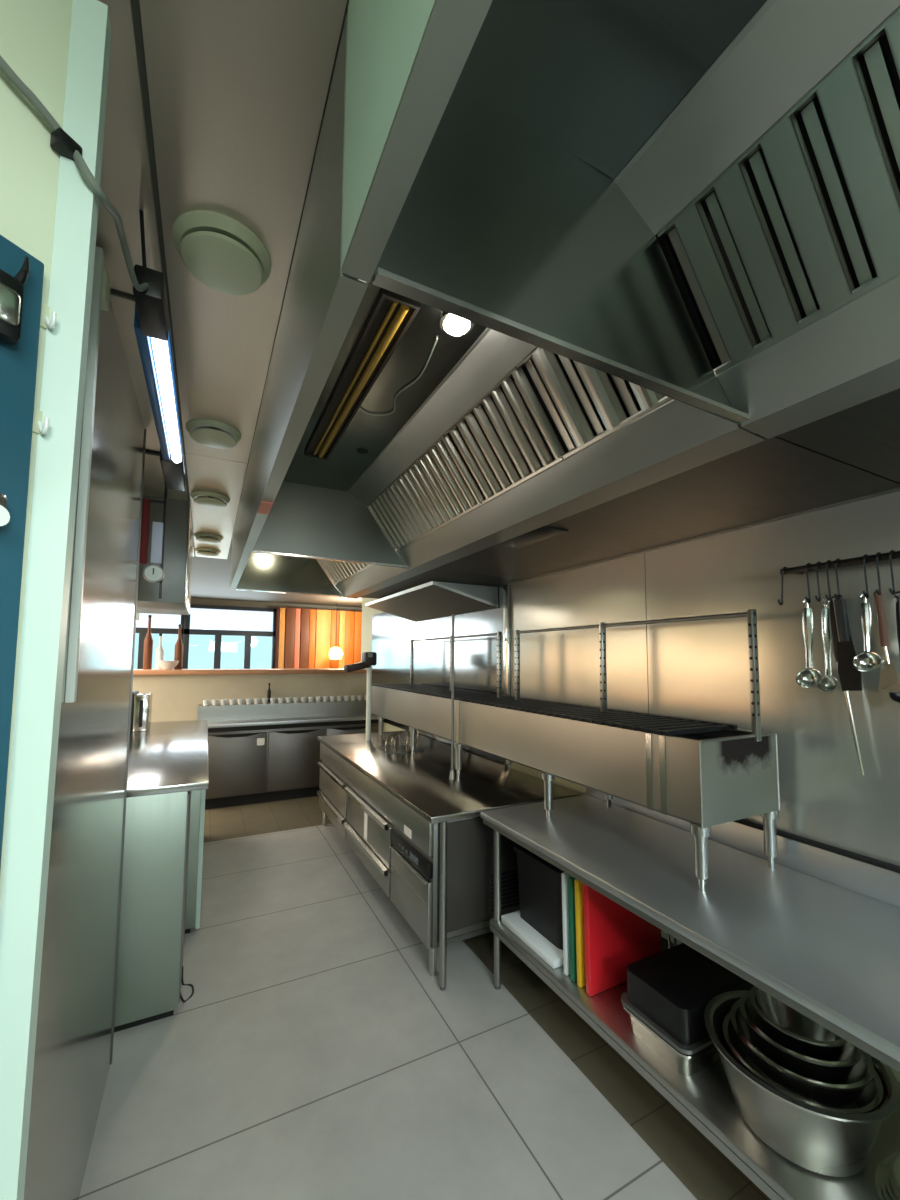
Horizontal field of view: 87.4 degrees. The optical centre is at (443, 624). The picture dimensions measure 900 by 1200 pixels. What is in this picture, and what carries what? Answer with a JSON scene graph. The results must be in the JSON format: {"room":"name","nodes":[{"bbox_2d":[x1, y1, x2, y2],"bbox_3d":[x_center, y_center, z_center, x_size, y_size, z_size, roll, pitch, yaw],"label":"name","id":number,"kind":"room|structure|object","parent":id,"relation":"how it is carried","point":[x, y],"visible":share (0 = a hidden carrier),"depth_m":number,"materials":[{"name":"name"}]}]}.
{"room":"commercial kitchen","nodes":[
{"label":"commercial kitchen","id":0,"kind":"room"},
{"bbox_2d":[0,0,72,911],"bbox_3d":[-0.636,0.336,0.273,0.050,2.660,0.620,-1,-4,22],"label":"wall","id":1,"kind":"structure","parent":0,"point":[34,34],"depth_m":0.57,"materials":[{"name":"beige paint"}]},
{"bbox_2d":[0,235,43,869],"bbox_3d":[-0.547,0.087,0.413,0.019,1.078,0.271,-1,-4,22],"label":"board","id":2,"kind":"object","parent":1,"relation":"attached to","point":[18,362],"visible":1,"depth_m":0.54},
{"bbox_2d":[0,493,9,526],"bbox_3d":[-0.493,-0.126,0.504,0.028,0.042,0.041,-1,-4,22],"label":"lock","id":3,"kind":"object","parent":2,"relation":"attached to","point":[4,514],"visible":1,"depth_m":0.51,"materials":[{"name":"metal"}]},
{"bbox_2d":[0,256,29,344],"bbox_3d":[-0.491,-0.372,0.523,0.028,0.110,0.043,-1,-4,22],"label":"goggles","id":4,"kind":"object","parent":2,"relation":"attached to","point":[11,288],"depth_m":0.52,"materials":[{"name":"black plastic"}]},
{"bbox_2d":[32,408,49,433],"bbox_3d":[-0.489,-0.247,0.575,0.022,0.033,0.014,0,-4,7],"label":"wall hook","id":5,"kind":"object","parent":1,"relation":"attached to","point":[37,428],"visible":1,"depth_m":0.57,"materials":[{"name":"white plastic"}]},
{"bbox_2d":[40,303,56,328],"bbox_3d":[-0.488,-0.382,0.585,0.022,0.033,0.014,0,-4,7],"label":"wall hook","id":6,"kind":"object","parent":1,"relation":"attached to","point":[45,322],"visible":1,"depth_m":0.58,"materials":[{"name":"white plastic"}]},
{"bbox_2d":[0,0,111,1199],"bbox_3d":[-0.496,0.422,0.548,0.055,2.530,0.030,2,-5,-27],"label":"trim","id":7,"kind":"structure","parent":1,"relation":"attached to","point":[51,536],"depth_m":0.57,"materials":[{"name":"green paint"}]},
{"bbox_2d":[50,128,82,160],"bbox_3d":[-0.483,-0.611,0.602,0.020,0.020,0.028,-1,-4,22],"label":"connector","id":8,"kind":"object","parent":1,"relation":"attached to","point":[61,142],"visible":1,"depth_m":0.59,"materials":[{"name":"black plastic"}]},
{"bbox_2d":[0,55,148,291],"bbox_3d":[-0.522,-0.637,0.704,0.130,0.162,0.540,1,-4,-6],"label":"power cable","id":9,"kind":"object","parent":1,"relation":"attached to","point":[5,68],"visible":1,"depth_m":0.60,"materials":[{"name":"grey plastic"}]},
{"bbox_2d":[24,300,145,1199],"bbox_3d":[-1.008,0.405,1.256,0.089,2.660,1.635,2,-5,-27],"label":"wall partition","id":10,"kind":"structure","parent":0,"point":[75,1030],"depth_m":1.36,"materials":[{"name":"silver metal"}]},
{"bbox_2d":[65,246,110,702],"bbox_3d":[-0.860,-0.367,1.143,0.022,1.095,0.095,2,-5,-27],"label":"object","id":11,"kind":"object","parent":10,"relation":"attached to","point":[101,288],"visible":0.94,"depth_m":1.10,"materials":[{"name":"white plastic"}]},
{"bbox_2d":[190,598,361,668],"bbox_3d":[-3.288,0.922,8.687,10.000,2.670,0.150,2,-5,-27],"label":"wall","id":12,"kind":"structure","parent":0,"point":[198,601],"depth_m":8.72,"materials":[{"name":"beige paint"}]},
{"bbox_2d":[135,615,183,668],"bbox_3d":[-5.299,0.238,7.666,1.840,1.260,0.100,2,-5,-27],"label":"window","id":13,"kind":"structure","parent":12,"relation":"in","point":[142,632],"depth_m":7.80,"materials":[{"name":"black"}]},
{"bbox_2d":[182,604,276,668],"bbox_3d":[-3.808,0.302,8.416,1.500,1.260,0.100,2,-5,-27],"label":"window","id":14,"kind":"structure","parent":12,"relation":"in","point":[218,634],"depth_m":8.34,"materials":[{"name":"black"}]},
{"bbox_2d":[79,824,696,1199],"bbox_3d":[0.034,1.722,1.010,1.700,0.012,7.580,2,-5,-27],"label":"floor","id":15,"kind":"structure","parent":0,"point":[315,1052],"depth_m":1.85,"materials":[{"name":"grey tile"}]},
{"bbox_2d":[180,966,193,1002],"bbox_3d":[-1.254,1.758,2.289,0.071,0.098,0.192,2,-5,-27],"label":"cable","id":16,"kind":"object","parent":15,"relation":"on","point":[182,982],"visible":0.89,"depth_m":2.31,"materials":[{"name":"black plastic"}]},
{"bbox_2d":[96,0,740,607],"bbox_3d":[-0.587,-0.824,3.465,10.000,0.124,12.600,2,-5,-27],"label":"ceiling","id":17,"kind":"structure","parent":0,"point":[219,106],"depth_m":0.99,"materials":[{"name":"grey paint"}]},
{"bbox_2d":[143,449,166,598],"bbox_3d":[-1.416,-0.489,2.289,0.110,0.727,0.023,2,-5,-27],"label":"hanging rail","id":18,"kind":"object","parent":17,"relation":"hanging from","point":[147,451],"visible":0.52,"depth_m":2.30,"materials":[{"name":"black metal"}]},
{"bbox_2d":[139,499,150,563],"bbox_3d":[-1.430,-0.446,2.249,0.032,0.315,0.040,2,-5,-27],"label":"cloth","id":19,"kind":"object","parent":18,"relation":"hanging from","point":[146,503],"visible":0.95,"depth_m":2.23,"materials":[{"name":"red"}]},
{"bbox_2d":[143,565,164,582],"bbox_3d":[-1.389,-0.242,2.254,0.090,0.090,0.053,2,-5,-27],"label":"scale","id":20,"kind":"object","parent":18,"relation":"hanging from","point":[151,573],"visible":1,"depth_m":2.23,"materials":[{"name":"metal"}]},
{"bbox_2d":[150,522,163,563],"bbox_3d":[-1.388,-0.396,2.277,0.045,0.200,0.022,2,-5,-27],"label":"paper pad","id":21,"kind":"object","parent":18,"relation":"hanging from","point":[157,527],"visible":1,"depth_m":2.27,"materials":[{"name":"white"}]},
{"bbox_2d":[133,210,185,490],"bbox_3d":[-0.902,-0.771,1.534,0.077,0.270,1.270,2,-5,-27],"label":"lamp","id":22,"kind":"object","parent":17,"relation":"hanging from","point":[152,327],"visible":1,"depth_m":1.21,"materials":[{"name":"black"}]},
{"bbox_2d":[137,495,192,614],"bbox_3d":[-2.018,-0.446,3.361,0.381,0.667,0.950,2,-5,-27],"label":"upper cabinet","id":23,"kind":"object","parent":17,"relation":"hanging from","point":[178,548],"visible":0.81,"depth_m":2.99,"materials":[{"name":"metal"}]},
{"bbox_2d":[195,548,220,556],"bbox_3d":[-2.244,-0.679,4.470,0.224,0.050,0.224,2,-5,-27],"label":"ceiling vent","id":24,"kind":"object","parent":17,"relation":"in","point":[200,551],"visible":1,"depth_m":4.42,"materials":[{"name":"white plastic"}]},
{"bbox_2d":[194,533,222,543],"bbox_3d":[-1.975,-0.715,3.946,0.224,0.050,0.224,2,-5,-27],"label":"ceiling vent","id":25,"kind":"object","parent":17,"relation":"in","point":[207,539],"visible":1,"depth_m":3.89,"materials":[{"name":"white plastic"}]},
{"bbox_2d":[191,491,229,507],"bbox_3d":[-1.478,-0.782,2.978,0.224,0.050,0.224,2,-5,-27],"label":"ceiling vent","id":26,"kind":"object","parent":17,"relation":"in","point":[209,501],"visible":1,"depth_m":2.92,"materials":[{"name":"white plastic"}]},
{"bbox_2d":[186,419,240,448],"bbox_3d":[-1.031,-0.842,2.108,0.224,0.050,0.224,2,-5,-27],"label":"ceiling vent","id":27,"kind":"object","parent":17,"relation":"in","point":[213,438],"visible":1,"depth_m":2.06,"materials":[{"name":"white plastic"}]},
{"bbox_2d":[172,210,270,294],"bbox_3d":[-0.552,-0.906,1.175,0.224,0.050,0.224,2,-5,-27],"label":"ceiling vent","id":28,"kind":"object","parent":17,"relation":"in","point":[241,265],"visible":1,"depth_m":1.13,"materials":[{"name":"white plastic"}]},
{"bbox_2d":[329,605,342,659],"bbox_3d":[-1.979,0.121,8.647,0.260,1.040,0.260,2,-5,-27],"label":"lantern","id":29,"kind":"object","parent":17,"relation":"hanging from","point":[335,653],"visible":1,"depth_m":8.54,"materials":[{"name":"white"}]},
{"bbox_2d":[230,476,526,598],"bbox_3d":[-0.596,-0.520,3.675,1.882,0.449,1.574,2,-5,-27],"label":"extractor hood","id":30,"kind":"object","parent":17,"relation":"attached to","point":[250,571],"visible":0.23,"depth_m":3.95,"materials":[{"name":"metal"}]},
{"bbox_2d":[365,581,498,621],"bbox_3d":[-0.196,-0.174,4.275,0.574,0.166,1.630,2,-5,-27],"label":"steel deflector","id":31,"kind":"object","parent":30,"relation":"attached to","point":[433,599],"visible":1,"depth_m":3.90,"materials":[{"name":"metal"}]},
{"bbox_2d":[243,12,899,579],"bbox_3d":[0.224,-0.632,2.054,1.882,0.449,2.054,2,-5,-27],"label":"extractor hood","id":32,"kind":"object","parent":17,"relation":"attached to","point":[476,448],"visible":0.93,"depth_m":1.63,"materials":[{"name":"metal"}]},
{"bbox_2d":[304,288,420,459],"bbox_3d":[-0.369,-0.858,1.787,0.110,0.020,1.130,2,-5,-27],"label":"lamp","id":33,"kind":"object","parent":32,"relation":"on","point":[389,316],"depth_m":1.58,"materials":[{"name":"brown"}]},
{"bbox_2d":[440,312,473,335],"bbox_3d":[0.037,-0.875,1.382,0.100,0.034,0.100,2,-5,-27],"label":"lamp","id":34,"kind":"object","parent":32,"relation":"attached to","point":[450,325],"depth_m":1.37,"materials":[{"name":"beige"}]},
{"bbox_2d":[341,0,899,482],"bbox_3d":[1.163,-0.760,0.198,1.882,0.449,2.104,2,-5,-27],"label":"extractor hood","id":35,"kind":"object","parent":17,"relation":"attached to","point":[513,168],"visible":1,"depth_m":0.83,"materials":[{"name":"silver metal"}]},
{"bbox_2d":[203,796,770,1199],"bbox_3d":[-0.606,1.947,3.264,10.000,0.120,12.600,2,-5,-27],"label":"floor","id":36,"kind":"structure","parent":0,"point":[703,1169],"depth_m":1.94,"materials":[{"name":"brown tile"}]},
{"bbox_2d":[114,791,190,1031],"bbox_3d":[-1.685,1.297,2.317,0.733,1.016,0.665,2,-5,-27],"label":"base cabinet","id":37,"kind":"object","parent":36,"relation":"on","point":[157,827],"visible":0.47,"depth_m":2.13,"materials":[{"name":"metal"}]},
{"bbox_2d":[185,789,205,933],"bbox_3d":[-2.210,1.375,3.441,0.810,1.016,1.750,2,-5,-27],"label":"base cabinet","id":38,"kind":"object","parent":36,"relation":"on","point":[197,811],"visible":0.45,"depth_m":2.82,"materials":[{"name":"metal"}]},
{"bbox_2d":[127,720,208,797],"bbox_3d":[-2.061,0.830,3.177,0.836,0.036,2.502,2,-5,-27],"label":"countertop","id":39,"kind":"structure","parent":38,"relation":"on","point":[172,756],"depth_m":2.75,"materials":[{"name":"metal"}]},
{"bbox_2d":[130,691,151,730],"bbox_3d":[-2.552,0.706,3.877,0.220,0.304,0.307,2,-5,-27],"label":"appliance","id":40,"kind":"object","parent":39,"relation":"on","point":[141,708],"visible":0.68,"depth_m":3.77,"materials":[{"name":"silver metal"}]},
{"bbox_2d":[132,668,366,721],"bbox_3d":[-2.393,1.322,6.019,2.835,1.500,0.520,2,-5,-27],"label":"wall","id":41,"kind":"structure","parent":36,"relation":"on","point":[177,694],"depth_m":5.72,"materials":[{"name":"beige paint"}]},
{"bbox_2d":[143,615,152,668],"bbox_3d":[-3.535,0.208,5.630,0.094,0.650,0.094,2,-5,-27],"label":"bottle","id":42,"kind":"object","parent":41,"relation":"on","point":[148,642],"visible":0.91,"depth_m":5.59,"materials":[{"name":"brown ceramic"}]},
{"bbox_2d":[155,634,163,668],"bbox_3d":[-3.429,0.322,5.676,0.094,0.430,0.094,2,-5,-27],"label":"bottle","id":43,"kind":"object","parent":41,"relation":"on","point":[159,653],"visible":0.85,"depth_m":5.64,"materials":[{"name":"white ceramic"}]},
{"bbox_2d":[157,661,178,669],"bbox_3d":[-3.264,0.477,5.558,0.236,0.103,0.236,2,-5,-27],"label":"bowl","id":44,"kind":"object","parent":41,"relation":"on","point":[165,665],"visible":1,"depth_m":5.49,"materials":[{"name":"white ceramic"}]},
{"bbox_2d":[174,624,182,668],"bbox_3d":[-3.250,0.270,5.770,0.094,0.550,0.094,2,-5,-27],"label":"bottle","id":45,"kind":"object","parent":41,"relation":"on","point":[178,652],"visible":0.8,"depth_m":5.74,"materials":[{"name":"brown glass"}]},
{"bbox_2d":[205,714,378,809],"bbox_3d":[-1.841,1.591,5.707,2.080,0.925,0.580,2,-5,-27],"label":"fridge","id":46,"kind":"object","parent":36,"relation":"on","point":[255,761],"visible":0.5,"depth_m":5.37,"materials":[{"name":"metal"}]},
{"bbox_2d":[197,699,365,721],"bbox_3d":[-1.893,1.050,5.856,2.080,0.175,0.315,2,-5,-27],"label":"ledge","id":47,"kind":"object","parent":46,"relation":"on","point":[211,713],"visible":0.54,"depth_m":5.65,"materials":[{"name":"metal"}]},
{"bbox_2d":[203,700,208,705],"bbox_3d":[-2.707,0.888,5.351,0.072,0.063,0.072,2,-5,-27],"label":"cup","id":48,"kind":"object","parent":47,"relation":"on","point":[205,702],"visible":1,"depth_m":5.33,"materials":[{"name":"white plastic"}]},
{"bbox_2d":[220,699,226,704],"bbox_3d":[-2.546,0.895,5.432,0.072,0.063,0.072,2,-5,-27],"label":"cup","id":49,"kind":"object","parent":47,"relation":"on","point":[223,701],"visible":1,"depth_m":5.41,"materials":[{"name":"white ceramic"}]},
{"bbox_2d":[229,699,234,704],"bbox_3d":[-2.466,0.898,5.472,0.072,0.063,0.072,2,-5,-27],"label":"cup","id":50,"kind":"object","parent":47,"relation":"on","point":[231,701],"visible":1,"depth_m":5.45,"materials":[{"name":"white ceramic"}]},
{"bbox_2d":[254,698,259,703],"bbox_3d":[-2.225,0.909,5.593,0.072,0.063,0.072,2,-5,-27],"label":"cup","id":51,"kind":"object","parent":47,"relation":"on","point":[256,700],"visible":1,"depth_m":5.57,"materials":[{"name":"ceramic"}]},
{"bbox_2d":[262,698,267,703],"bbox_3d":[-2.145,0.912,5.634,0.072,0.063,0.072,2,-5,-27],"label":"cup","id":52,"kind":"object","parent":47,"relation":"on","point":[264,700],"visible":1,"depth_m":5.61,"materials":[{"name":"ceramic"}]},
{"bbox_2d":[267,683,270,701],"bbox_3d":[-2.181,0.844,5.867,0.044,0.235,0.044,2,-5,-27],"label":"bottle","id":53,"kind":"object","parent":47,"relation":"on","point":[269,690],"visible":0.94,"depth_m":5.85,"materials":[{"name":"black glass"}]},
{"bbox_2d":[198,699,365,706],"bbox_3d":[-1.893,0.971,5.864,2.080,0.015,0.310,2,-5,-27],"label":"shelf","id":54,"kind":"object","parent":47,"relation":"attached to","point":[357,702],"depth_m":5.77,"materials":[{"name":"metal"}]},
{"bbox_2d":[208,714,377,727],"bbox_3d":[-1.838,1.150,5.739,2.080,0.040,0.580,2,-5,-27],"label":"countertop","id":55,"kind":"structure","parent":46,"relation":"on","point":[257,722],"depth_m":5.48,"materials":[{"name":"metal"}]},
{"bbox_2d":[277,607,361,668],"bbox_3d":[-2.031,1.000,9.020,2.230,2.580,0.100,2,-5,-27],"label":"screen","id":56,"kind":"object","parent":36,"relation":"on","point":[306,636],"visible":0.29,"depth_m":8.85,"materials":[{"name":"brown paint"}]},
{"bbox_2d":[317,742,519,976],"bbox_3d":[-0.360,1.509,3.664,0.717,0.815,2.604,2,-5,-27],"label":"fridge","id":57,"kind":"object","parent":36,"relation":"on","point":[398,847],"visible":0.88,"depth_m":2.58,"materials":[{"name":"metal"}]},
{"bbox_2d":[317,730,580,990],"bbox_3d":[-0.235,1.490,3.725,0.980,0.863,2.690,2,-5,-27],"label":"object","id":58,"kind":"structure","parent":36,"relation":"on","point":[421,781],"depth_m":3.01,"materials":[{"name":"metal"}]},
{"bbox_2d":[344,652,376,740],"bbox_3d":[-0.808,0.686,4.513,0.298,0.847,0.148,2,-5,-27],"label":"lamp pole","id":59,"kind":"object","parent":58,"relation":"on","point":[369,659],"visible":1,"depth_m":4.52,"materials":[{"name":"silver metal"}]},
{"bbox_2d":[375,731,423,753],"bbox_3d":[-0.385,1.009,4.087,0.340,0.145,0.290,2,-5,-27],"label":"pipe","id":60,"kind":"object","parent":58,"relation":"on","point":[400,748],"visible":0.84,"depth_m":4.04,"materials":[{"name":"metal"}]},
{"bbox_2d":[449,614,454,779],"bbox_3d":[0.058,0.471,3.130,0.040,1.086,0.040,2,-5,-27],"label":"pole","id":61,"kind":"object","parent":58,"relation":"on","point":[452,774],"visible":1,"depth_m":3.12,"materials":[{"name":"metal"}]},
{"bbox_2d":[371,609,780,891],"bbox_3d":[0.259,0.539,3.334,0.471,0.980,3.668,2,-5,-27],"label":"shelf","id":62,"kind":"object","parent":58,"relation":"on","point":[703,774],"visible":0.92,"depth_m":1.98,"materials":[{"name":"metal"}]},
{"bbox_2d":[481,787,899,1199],"bbox_3d":[1.129,1.265,1.354,0.746,0.988,3.050,2,-5,-27],"label":"prep table","id":63,"kind":"object","parent":36,"relation":"on","point":[817,931],"visible":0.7,"depth_m":1.52,"materials":[{"name":"metal"}]},
{"bbox_2d":[501,910,563,968],"bbox_3d":[0.626,1.467,2.298,0.565,0.034,0.400,2,-5,-27],"label":"cutting board","id":64,"kind":"object","parent":63,"relation":"on","point":[532,938],"visible":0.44,"depth_m":2.16,"materials":[{"name":"white plastic"}]},
{"bbox_2d":[514,844,563,949],"bbox_3d":[0.652,1.283,2.324,0.510,0.338,0.370,2,-5,-27],"label":"crate","id":65,"kind":"object","parent":64,"relation":"on","point":[540,881],"visible":0.37,"depth_m":2.19,"materials":[{"name":"black plastic"}]},
{"bbox_2d":[561,872,571,975],"bbox_3d":[0.688,1.265,2.070,0.415,0.405,0.030,2,-5,-27],"label":"cutting board","id":66,"kind":"object","parent":63,"relation":"on","point":[565,906],"visible":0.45,"depth_m":1.97,"materials":[{"name":"white plastic"}]},
{"bbox_2d":[568,877,576,981],"bbox_3d":[0.706,1.264,2.034,0.415,0.402,0.030,2,-5,-27],"label":"cutting board","id":67,"kind":"object","parent":63,"relation":"on","point":[571,880],"visible":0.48,"depth_m":1.94,"materials":[{"name":"green plastic"}]},
{"bbox_2d":[575,879,585,987],"bbox_3d":[0.724,1.258,1.999,0.415,0.410,0.030,2,-5,-27],"label":"cutting board","id":68,"kind":"object","parent":63,"relation":"on","point":[579,899],"visible":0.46,"depth_m":1.90,"materials":[{"name":"yellow plastic"}]},
{"bbox_2d":[583,884,661,995],"bbox_3d":[0.748,1.252,1.953,0.415,0.415,0.034,2,-5,-27],"label":"cutting board","id":69,"kind":"object","parent":63,"relation":"on","point":[616,938],"visible":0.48,"depth_m":1.90,"materials":[{"name":"red plastic"}]},
{"bbox_2d":[623,1005,720,1075],"bbox_3d":[0.911,1.400,1.681,0.501,0.082,0.271,2,-5,-27],"label":"steel pan","id":70,"kind":"object","parent":63,"relation":"on","point":[684,1064],"visible":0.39,"depth_m":1.53,"materials":[{"name":"metal"}]},
{"bbox_2d":[621,943,753,1054],"bbox_3d":[0.912,1.297,1.689,0.509,0.126,0.278,2,-5,-27],"label":"food container","id":71,"kind":"object","parent":70,"relation":"on","point":[670,990],"visible":0.7,"depth_m":1.60,"materials":[{"name":"black plastic"}]},
{"bbox_2d":[667,934,676,947],"bbox_3d":[0.930,1.229,1.927,0.039,0.462,0.119,0,-4,7],"label":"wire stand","id":72,"kind":"object","parent":63,"relation":"on","point":[668,935],"visible":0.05,"depth_m":1.91,"materials":[{"name":"metal"}]},
{"bbox_2d":[490,911,899,1199],"bbox_3d":[1.162,1.441,1.269,0.655,0.055,2.830,2,-5,-27],"label":"shelf","id":73,"kind":"object","parent":63,"relation":"attached to","point":[705,1098],"depth_m":1.40,"materials":[{"name":"metal"}]},
{"bbox_2d":[704,990,899,1176],"bbox_3d":[1.002,1.311,1.346,0.446,0.209,0.446,2,-5,-27],"label":"mixing bowl","id":74,"kind":"object","parent":63,"relation":"on","point":[815,1139],"visible":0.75,"depth_m":1.20,"materials":[{"name":"metal"}]},
{"bbox_2d":[723,1012,882,1113],"bbox_3d":[1.013,1.290,1.349,0.366,0.122,0.366,2,-5,-27],"label":"bowl","id":75,"kind":"object","parent":74,"relation":"in","point":[871,1097],"visible":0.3,"depth_m":1.28,"materials":[{"name":"metal"}]},
{"bbox_2d":[730,999,873,1108],"bbox_3d":[1.019,1.250,1.354,0.330,0.122,0.330,2,-5,-27],"label":"bowl","id":76,"kind":"object","parent":75,"relation":"in","point":[844,1096],"visible":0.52,"depth_m":1.25,"materials":[{"name":"metal"}]},
{"bbox_2d":[739,990,862,1084],"bbox_3d":[1.024,1.214,1.360,0.286,0.122,0.286,2,-5,-27],"label":"bowl","id":77,"kind":"object","parent":76,"relation":"in","point":[829,1072],"visible":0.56,"depth_m":1.27,"materials":[{"name":"metal"}]},
{"bbox_2d":[749,986,848,1061],"bbox_3d":[1.030,1.185,1.365,0.240,0.122,0.240,2,-5,-27],"label":"bowl","id":78,"kind":"object","parent":77,"relation":"in","point":[789,1028],"visible":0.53,"depth_m":1.37,"materials":[{"name":"metal"}]},
{"bbox_2d":[875,1158,885,1199],"bbox_3d":[1.200,1.384,1.059,0.338,0.027,0.338,2,-5,-27],"label":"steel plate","id":79,"kind":"object","parent":63,"relation":"on","point":[877,1181],"visible":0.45,"depth_m":1.16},
{"bbox_2d":[879,1156,892,1199],"bbox_3d":[1.200,1.372,1.060,0.322,0.027,0.322,2,-5,-27],"label":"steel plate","id":80,"kind":"object","parent":79,"relation":"on","point":[881,1178],"visible":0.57,"depth_m":1.15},
{"bbox_2d":[883,1154,898,1199],"bbox_3d":[1.200,1.360,1.061,0.306,0.027,0.306,2,-5,-27],"label":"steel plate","id":81,"kind":"object","parent":80,"relation":"on","point":[893,1195],"visible":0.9,"depth_m":1.14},
{"bbox_2d":[887,1151,899,1199],"bbox_3d":[1.200,1.348,1.062,0.290,0.027,0.290,2,-5,-27],"label":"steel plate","id":82,"kind":"object","parent":81,"relation":"on","point":[893,1166],"visible":1,"depth_m":1.16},
{"bbox_2d":[361,427,899,1081],"bbox_3d":[1.013,0.512,2.610,0.168,2.670,9.800,2,-5,-27],"label":"wall","id":83,"kind":"structure","parent":0,"point":[697,669],"depth_m":2.06,"materials":[{"name":"metal"}]},
{"bbox_2d":[780,551,899,574],"bbox_3d":[1.536,-0.229,1.422,0.080,0.024,0.920,2,-5,-27],"label":"utensil rail","id":84,"kind":"object","parent":83,"relation":"attached to","point":[798,570],"visible":0.92,"depth_m":1.63,"materials":[{"name":"black metal"}]},
{"bbox_2d":[777,567,786,604],"bbox_3d":[1.297,-0.149,1.802,0.053,0.149,0.019,2,-5,-27],"label":"s-hook","id":85,"kind":"object","parent":84,"relation":"hanging from","point":[778,600],"visible":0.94,"depth_m":1.80,"materials":[{"name":"black metal"}]},
{"bbox_2d":[805,563,810,601],"bbox_3d":[1.337,-0.154,1.724,0.053,0.149,0.009,2,-5,-27],"label":"s-hook","id":86,"kind":"object","parent":84,"relation":"hanging from","point":[807,564],"visible":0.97,"depth_m":1.72,"materials":[{"name":"black metal"}]},
{"bbox_2d":[796,598,821,688],"bbox_3d":[1.316,0.066,1.700,0.059,0.327,0.078,2,-5,-27],"label":"ladle","id":87,"kind":"object","parent":86,"relation":"hanging from","point":[810,678],"visible":1,"depth_m":1.70,"materials":[{"name":"metal"}]},
{"bbox_2d":[796,668,821,688],"bbox_3d":[1.315,0.193,1.690,0.059,0.072,0.078,2,-5,-27],"label":"bowl","id":88,"kind":"object","parent":87,"relation":"on","point":[810,678],"depth_m":1.71,"materials":[{"name":"metal"}]},
{"bbox_2d":[815,561,820,601],"bbox_3d":[1.351,-0.156,1.696,0.053,0.149,0.009,2,-5,-27],"label":"s-hook","id":89,"kind":"object","parent":84,"relation":"hanging from","point":[817,575],"visible":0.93,"depth_m":1.69,"materials":[{"name":"black metal"}]},
{"bbox_2d":[818,598,837,692],"bbox_3d":[1.379,0.073,1.695,0.047,0.340,0.062,2,-5,-27],"label":"ladle","id":90,"kind":"object","parent":89,"relation":"hanging from","point":[829,684],"visible":0.95,"depth_m":1.69,"materials":[{"name":"metal"}]},
{"bbox_2d":[818,676,837,692],"bbox_3d":[1.378,0.214,1.685,0.047,0.058,0.062,2,-5,-27],"label":"bowl","id":91,"kind":"object","parent":90,"relation":"on","point":[829,684],"depth_m":1.70,"materials":[{"name":"metal"}]},
{"bbox_2d":[825,560,830,600],"bbox_3d":[1.365,-0.158,1.668,0.053,0.149,0.009,2,-5,-27],"label":"s-hook","id":92,"kind":"object","parent":84,"relation":"hanging from","point":[827,561],"visible":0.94,"depth_m":1.67,"materials":[{"name":"black metal"}]},
{"bbox_2d":[829,596,864,774],"bbox_3d":[1.398,0.202,1.635,0.039,0.614,0.078,2,-5,-27],"label":"sharpening steel","id":93,"kind":"object","parent":92,"relation":"hanging from","point":[832,622],"visible":0.52,"depth_m":1.63,"materials":[{"name":"silver metal"}]},
{"bbox_2d":[834,558,839,598],"bbox_3d":[1.377,-0.160,1.644,0.053,0.149,0.009,2,-5,-27],"label":"s-hook","id":94,"kind":"object","parent":84,"relation":"hanging from","point":[837,559],"visible":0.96,"depth_m":1.64,"materials":[{"name":"black metal"}]},
{"bbox_2d":[833,595,861,690],"bbox_3d":[1.383,0.060,1.614,0.034,0.334,0.068,2,-5,-27],"label":"spatula","id":95,"kind":"object","parent":94,"relation":"hanging from","point":[850,678],"visible":0.96,"depth_m":1.61,"materials":[{"name":"black plastic"}]},
{"bbox_2d":[862,554,868,596],"bbox_3d":[1.413,-0.164,1.574,0.053,0.149,0.009,2,-5,-27],"label":"s-hook","id":96,"kind":"object","parent":84,"relation":"hanging from","point":[865,555],"visible":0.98,"depth_m":1.57,"materials":[{"name":"black metal"}]},
{"bbox_2d":[852,593,880,672],"bbox_3d":[1.392,0.025,1.551,0.056,0.265,0.074,2,-5,-27],"label":"ladle","id":97,"kind":"object","parent":96,"relation":"hanging from","point":[867,662],"visible":1,"depth_m":1.55,"materials":[{"name":"metal"}]},
{"bbox_2d":[852,652,880,672],"bbox_3d":[1.391,0.123,1.544,0.056,0.069,0.074,2,-5,-27],"label":"bowl","id":98,"kind":"object","parent":97,"relation":"on","point":[867,662],"depth_m":1.56,"materials":[{"name":"metal"}]},
{"bbox_2d":[875,552,881,594],"bbox_3d":[1.428,-0.166,1.543,0.053,0.149,0.009,2,-5,-27],"label":"s-hook","id":99,"kind":"object","parent":84,"relation":"hanging from","point":[877,553],"visible":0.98,"depth_m":1.54,"materials":[{"name":"black metal"}]},
{"bbox_2d":[873,590,899,692],"bbox_3d":[1.420,0.050,1.507,0.020,0.329,0.060,2,-5,-27],"label":"turner","id":100,"kind":"object","parent":99,"relation":"hanging from","point":[889,681],"visible":1,"depth_m":1.51,"materials":[{"name":"brown wood"}]},
{"bbox_2d":[889,550,894,594],"bbox_3d":[1.443,-0.169,1.513,0.053,0.149,0.009,2,-5,-27],"label":"s-hook","id":101,"kind":"object","parent":84,"relation":"hanging from","point":[891,551],"visible":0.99,"depth_m":1.51,"materials":[{"name":"black metal"}]},
{"bbox_2d":[889,591,899,702],"bbox_3d":[1.466,0.071,1.509,0.050,0.362,0.066,2,-5,-27],"label":"ladle","id":102,"kind":"object","parent":101,"relation":"hanging from","point":[895,696],"visible":0.88,"depth_m":1.52,"materials":[{"name":"black plastic"}]},
{"bbox_2d":[889,692,899,702],"bbox_3d":[1.465,0.221,1.498,0.050,0.061,0.066,2,-5,-27],"label":"bowl","id":103,"kind":"object","parent":102,"relation":"on","point":[895,696],"depth_m":1.52,"materials":[{"name":"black metal"}]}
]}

